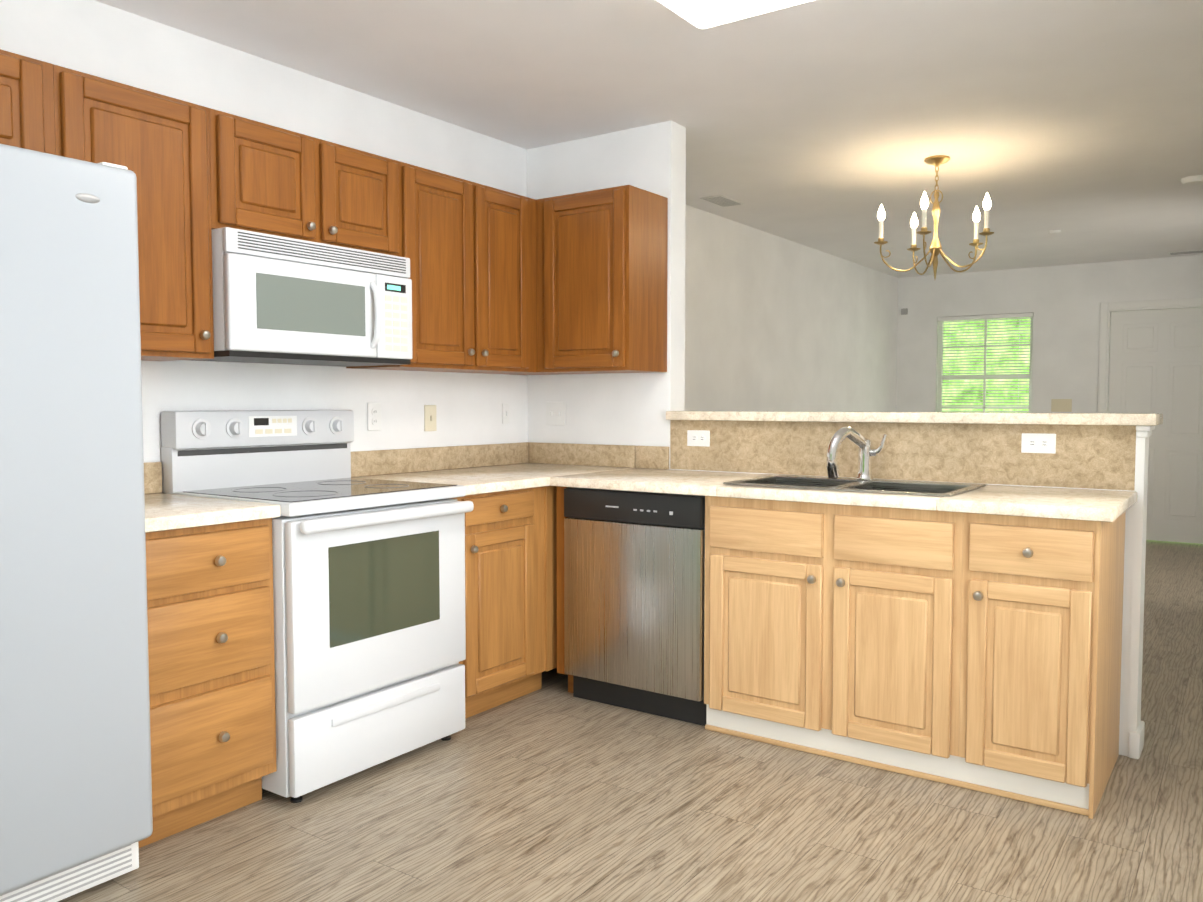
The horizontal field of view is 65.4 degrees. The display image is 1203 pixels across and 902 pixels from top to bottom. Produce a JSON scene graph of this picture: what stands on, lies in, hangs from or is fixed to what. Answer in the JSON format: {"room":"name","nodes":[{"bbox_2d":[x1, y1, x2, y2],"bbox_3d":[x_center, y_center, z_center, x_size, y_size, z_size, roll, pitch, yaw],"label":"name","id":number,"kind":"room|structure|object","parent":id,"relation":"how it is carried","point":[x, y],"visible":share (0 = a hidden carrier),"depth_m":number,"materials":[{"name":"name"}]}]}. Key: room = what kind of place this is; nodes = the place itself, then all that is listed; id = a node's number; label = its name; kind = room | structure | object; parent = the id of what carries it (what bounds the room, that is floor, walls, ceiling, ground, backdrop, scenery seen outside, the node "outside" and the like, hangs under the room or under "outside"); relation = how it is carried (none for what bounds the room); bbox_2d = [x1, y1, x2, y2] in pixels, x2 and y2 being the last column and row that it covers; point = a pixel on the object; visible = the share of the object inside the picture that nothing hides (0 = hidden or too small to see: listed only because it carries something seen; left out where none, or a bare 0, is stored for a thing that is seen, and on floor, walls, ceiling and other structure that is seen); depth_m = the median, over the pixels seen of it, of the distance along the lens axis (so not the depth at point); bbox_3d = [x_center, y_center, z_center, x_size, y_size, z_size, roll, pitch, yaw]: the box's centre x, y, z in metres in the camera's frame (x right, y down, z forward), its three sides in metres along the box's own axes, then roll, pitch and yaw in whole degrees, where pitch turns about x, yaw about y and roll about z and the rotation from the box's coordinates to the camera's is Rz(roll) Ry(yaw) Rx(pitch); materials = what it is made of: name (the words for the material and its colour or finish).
{"room":"kitchen","nodes":[
{"label":"kitchen","id":0,"kind":"room"},
{"bbox_2d":[0,0,897,462],"bbox_3d":[-0.661,-0.244,4.402,0.150,2.460,12.700,2,4,35],"label":"wall","id":1,"kind":"structure","parent":0,"point":[776,322],"depth_m":4.20,"materials":[{"name":"paint"}]},
{"bbox_2d":[0,49,67,156],"bbox_3d":[-1.730,-0.875,2.422,0.331,0.322,0.469,2,4,35],"label":"upper cabinet","id":2,"kind":"object","parent":1,"relation":"attached to","point":[33,107],"depth_m":2.47,"materials":[{"name":"brown wood"}]},
{"bbox_2d":[64,67,223,360],"bbox_3d":[-1.463,-0.669,2.813,0.331,0.772,0.457,2,4,35],"label":"upper cabinet","id":3,"kind":"object","parent":1,"relation":"attached to","point":[171,145],"depth_m":2.78,"materials":[{"name":"brown wood"}]},
{"bbox_2d":[220,111,343,246],"bbox_3d":[-1.197,-0.891,3.181,0.331,0.366,0.467,2,4,35],"label":"upper cabinet","id":4,"kind":"object","parent":1,"relation":"attached to","point":[274,180],"depth_m":3.09,"materials":[{"name":"brown wood"}]},
{"bbox_2d":[191,227,412,366],"bbox_3d":[-1.068,-0.512,3.293,0.434,0.396,0.764,2,4,35],"label":"over-the-range microwave","id":5,"kind":"object","parent":4,"relation":"attached to","point":[282,300],"visible":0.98,"depth_m":3.12,"materials":[{"name":"white"}]},
{"bbox_2d":[340,145,407,257],"bbox_3d":[-1.015,-0.905,3.439,0.331,0.366,0.450,2,4,35],"label":"upper cabinet","id":6,"kind":"object","parent":1,"relation":"attached to","point":[375,186],"depth_m":3.43,"materials":[{"name":"brown wood"}]},
{"bbox_2d":[367,403,380,430],"bbox_3d":[-0.938,-0.141,3.873,0.008,0.115,0.072,2,4,35],"label":"outlet","id":7,"kind":"object","parent":1,"relation":"attached to","point":[373,409],"depth_m":3.87,"materials":[{"name":"white plastic"}]},
{"bbox_2d":[346,164,491,372],"bbox_3d":[-0.751,-0.721,3.825,0.331,0.772,0.467,2,4,35],"label":"upper cabinet","id":8,"kind":"object","parent":1,"relation":"attached to","point":[450,217],"depth_m":3.75,"materials":[{"name":"brown wood"}]},
{"bbox_2d":[424,405,436,430],"bbox_3d":[-0.752,-0.144,4.133,0.013,0.115,0.072,2,4,35],"label":"light switch","id":9,"kind":"object","parent":1,"relation":"attached to","point":[429,410],"depth_m":4.13,"materials":[{"name":"white plastic"}]},
{"bbox_2d":[502,403,508,423],"bbox_3d":[-0.461,-0.182,4.545,0.013,0.100,0.050,2,4,35],"label":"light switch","id":10,"kind":"object","parent":1,"relation":"attached to","point":[505,406],"depth_m":4.54,"materials":[{"name":"white plastic"}]},
{"bbox_2d":[483,187,531,374],"bbox_3d":[-0.553,-0.735,4.106,0.331,0.772,0.487,2,4,35],"label":"upper cabinet","id":11,"kind":"object","parent":1,"relation":"attached to","point":[506,282],"depth_m":4.06,"materials":[{"name":"brown wood"}]},
{"bbox_2d":[527,121,685,468],"bbox_3d":[0.007,-0.249,4.500,0.830,2.460,0.130,2,4,35],"label":"wall","id":12,"kind":"structure","parent":0,"point":[618,408],"depth_m":4.33,"materials":[{"name":"paint"}]},
{"bbox_2d":[546,402,564,424],"bbox_3d":[-0.226,-0.183,4.578,0.118,0.115,0.013,2,4,35],"label":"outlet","id":13,"kind":"object","parent":12,"relation":"attached to","point":[555,413],"depth_m":4.58,"materials":[{"name":"white plastic"}]},
{"bbox_2d":[552,185,667,374],"bbox_3d":[0.019,-0.739,4.180,0.443,0.772,0.330,2,4,35],"label":"upper cabinet","id":14,"kind":"object","parent":12,"relation":"attached to","point":[610,245],"depth_m":4.04,"materials":[{"name":"brown wood"}]},
{"bbox_2d":[58,540,1202,901],"bbox_3d":[0.893,1.070,3.375,3.950,0.060,12.700,2,4,35],"label":"floor","id":15,"kind":"structure","parent":0,"point":[552,790],"depth_m":2.69,"materials":[{"name":"brown wood"}]},
{"bbox_2d":[0,144,152,901],"bbox_3d":[-1.625,0.202,2.207,0.761,1.794,0.788,2,4,35],"label":"refrigerator","id":16,"kind":"object","parent":15,"relation":"on","point":[76,817],"visible":1,"depth_m":2.19,"materials":[{"name":"grey metal"}]},
{"bbox_2d":[161,410,473,802],"bbox_3d":[-0.953,0.454,3.236,0.740,1.185,0.744,2,4,35],"label":"electric range","id":17,"kind":"object","parent":15,"relation":"on","point":[369,614],"visible":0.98,"depth_m":3.07,"materials":[{"name":"white metal"}]},
{"bbox_2d":[138,442,635,847],"bbox_3d":[-0.783,0.522,3.563,0.651,1.016,2.366,2,4,35],"label":"base cabinet","id":18,"kind":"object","parent":15,"relation":"on","point":[210,598],"depth_m":2.75,"materials":[{"name":"brown wood"}]},
{"bbox_2d":[564,487,706,725],"bbox_3d":[0.277,0.579,3.866,0.634,0.872,0.604,2,4,35],"label":"dishwasher","id":19,"kind":"object","parent":15,"relation":"on","point":[634,582],"visible":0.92,"depth_m":3.61,"materials":[{"name":"grey metal"}]},
{"bbox_2d":[704,538,961,785],"bbox_3d":[0.918,0.724,3.438,0.908,0.626,0.620,2,4,35],"label":"base cabinet","id":20,"kind":"object","parent":15,"relation":"on","point":[853,654],"depth_m":3.15,"materials":[{"name":"brown wood"}]},
{"bbox_2d":[550,466,776,497],"bbox_3d":[0.287,0.121,3.836,0.758,0.038,0.646,2,4,35],"label":"countertop","id":21,"kind":"structure","parent":20,"relation":"on","point":[709,484],"depth_m":3.65,"materials":[{"name":"beige stone"}]},
{"bbox_2d":[723,474,986,496],"bbox_3d":[0.914,0.205,3.404,0.806,0.176,0.491,2,4,35],"label":"double-bowl sink","id":22,"kind":"object","parent":21,"relation":"in","point":[933,488],"visible":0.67,"depth_m":3.44,"materials":[{"name":"silver metal"}]},
{"bbox_2d":[826,426,886,479],"bbox_3d":[0.953,0.009,3.497,0.164,0.202,0.225,2,4,35],"label":"faucet","id":23,"kind":"object","parent":22,"relation":"on","point":[866,452],"visible":1,"depth_m":3.51,"materials":[{"name":"silver metal"}]},
{"bbox_2d":[954,514,1124,818],"bbox_3d":[1.446,0.618,3.061,0.380,0.876,0.620,2,4,35],"label":"base cabinet","id":24,"kind":"object","parent":15,"relation":"on","point":[971,639],"depth_m":2.81,"materials":[{"name":"brown wood"}]},
{"bbox_2d":[934,484,1137,521],"bbox_3d":[1.425,0.161,3.037,0.484,0.038,0.646,2,4,35],"label":"countertop","id":25,"kind":"structure","parent":24,"relation":"on","point":[1064,504],"depth_m":2.86,"materials":[{"name":"beige stone"}]},
{"bbox_2d":[95,0,1202,277],"bbox_3d":[0.893,-1.456,3.246,3.950,0.080,12.700,2,4,35],"label":"ceiling","id":26,"kind":"structure","parent":0,"point":[827,126],"depth_m":3.81,"materials":[{"name":"paint"}]},
{"bbox_2d":[700,195,743,206],"bbox_3d":[0.745,-1.541,5.782,0.150,0.008,0.300,2,4,35],"label":"ceiling vent","id":27,"kind":"object","parent":26,"relation":"in","point":[722,201],"depth_m":5.76,"materials":[{"name":"white plastic"}]},
{"bbox_2d":[657,0,812,28],"bbox_3d":[0.122,-1.317,2.289,0.425,0.098,1.238,2,4,35],"label":"kitchen ceiling light","id":28,"kind":"object","parent":26,"relation":"attached to","point":[702,14],"visible":1,"depth_m":2.73,"materials":[{"name":"white plastic"}]},
{"bbox_2d":[874,155,993,278],"bbox_3d":[1.708,-1.183,4.785,0.584,0.620,0.569,2,4,35],"label":"chandelier","id":29,"kind":"object","parent":26,"relation":"hanging from","point":[935,249],"visible":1,"depth_m":4.79,"materials":[{"name":"gold metal"}]},
{"bbox_2d":[1049,230,1060,233],"bbox_3d":[3.285,-1.586,6.794,0.079,0.020,0.079,1,3,26],"label":"smoke detector","id":30,"kind":"object","parent":26,"relation":"attached to","point":[1051,231],"depth_m":6.77,"materials":[{"name":"white plastic"}]},
{"bbox_2d":[1168,249,1202,254],"bbox_3d":[4.850,-1.640,7.733,0.300,0.008,0.150,2,4,35],"label":"ceiling vent","id":31,"kind":"object","parent":26,"relation":"in","point":[1190,251],"depth_m":7.73,"materials":[{"name":"white plastic"}]},
{"bbox_2d":[1181,175,1202,185],"bbox_3d":[3.290,-1.497,5.200,0.129,0.036,0.129,1,3,11],"label":"smoke detector","id":32,"kind":"object","parent":26,"relation":"attached to","point":[1192,180],"depth_m":5.17,"materials":[{"name":"white plastic"}]},
{"bbox_2d":[666,411,1162,758],"bbox_3d":[1.133,0.431,3.770,1.889,1.176,0.265,2,4,35],"label":"wall","id":33,"kind":"structure","parent":0,"point":[1103,451],"depth_m":3.46,"materials":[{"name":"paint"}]},
{"bbox_2d":[687,430,709,446],"bbox_3d":[0.428,-0.056,4.135,0.115,0.072,0.008,2,4,35],"label":"outlet","id":34,"kind":"object","parent":33,"relation":"attached to","point":[694,437],"depth_m":4.13,"materials":[{"name":"white plastic"}]},
{"bbox_2d":[1021,433,1055,453],"bbox_3d":[1.557,-0.027,3.341,0.115,0.072,0.008,2,4,35],"label":"outlet","id":35,"kind":"object","parent":33,"relation":"attached to","point":[1037,443],"depth_m":3.34,"materials":[{"name":"white plastic"}]},
{"bbox_2d":[896,255,1202,412],"bbox_3d":[4.501,-0.450,8.438,3.650,2.460,0.150,2,4,35],"label":"wall","id":36,"kind":"structure","parent":0,"point":[1062,303],"depth_m":8.60,"materials":[{"name":"paint"}]},
{"bbox_2d":[901,308,907,314],"bbox_3d":[3.012,-1.387,9.324,0.060,0.060,0.034,2,4,35],"label":"sensor","id":37,"kind":"object","parent":36,"relation":"attached to","point":[904,311],"visible":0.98,"depth_m":9.31,"materials":[{"name":"grey plastic"}]},
{"bbox_2d":[937,318,1032,411],"bbox_3d":[3.659,-0.698,8.975,0.930,1.200,0.140,2,4,35],"label":"window","id":38,"kind":"structure","parent":36,"relation":"in","point":[939,410],"depth_m":9.01,"materials":[{"name":"white"}]},
{"bbox_2d":[937,313,1033,411],"bbox_3d":[3.652,-0.717,8.964,0.860,1.155,0.045,2,4,35],"label":"window blinds","id":39,"kind":"object","parent":38,"relation":"attached to","point":[988,317],"visible":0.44,"depth_m":8.94,"materials":[{"name":"white plastic"}]},
{"bbox_2d":[1051,399,1071,411],"bbox_3d":[4.196,-0.416,8.552,0.170,0.116,0.014,2,4,35],"label":"switch plate","id":40,"kind":"object","parent":36,"relation":"attached to","point":[1061,405],"visible":1,"depth_m":8.55,"materials":[{"name":"beige plastic"}]},
{"bbox_2d":[1097,297,1202,412],"bbox_3d":[4.875,-0.256,8.156,0.985,2.100,0.136,2,4,35],"label":"door frame","id":41,"kind":"structure","parent":36,"relation":"attached to","point":[1106,309],"depth_m":8.31,"materials":[{"name":"white"}]},
{"bbox_2d":[1108,307,1202,543],"bbox_3d":[4.842,-0.219,8.112,0.823,2.007,0.117,2,4,35],"label":"entry door","id":42,"kind":"structure","parent":36,"relation":"in","point":[1156,362],"depth_m":8.10,"materials":[{"name":"white wood"}]},
{"label":"outside","id":43,"kind":"structure","parent":0,"visible":0},
{"bbox_2d":[942,317,1030,411],"bbox_3d":[1.111,-0.320,3.542,4.938,3.700,14.550,2,3,31],"label":"garden","id":44,"kind":"object","parent":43,"point":[959,387],"visible":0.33,"depth_m":10.05,"materials":[{"name":"green plant"}]}
]}

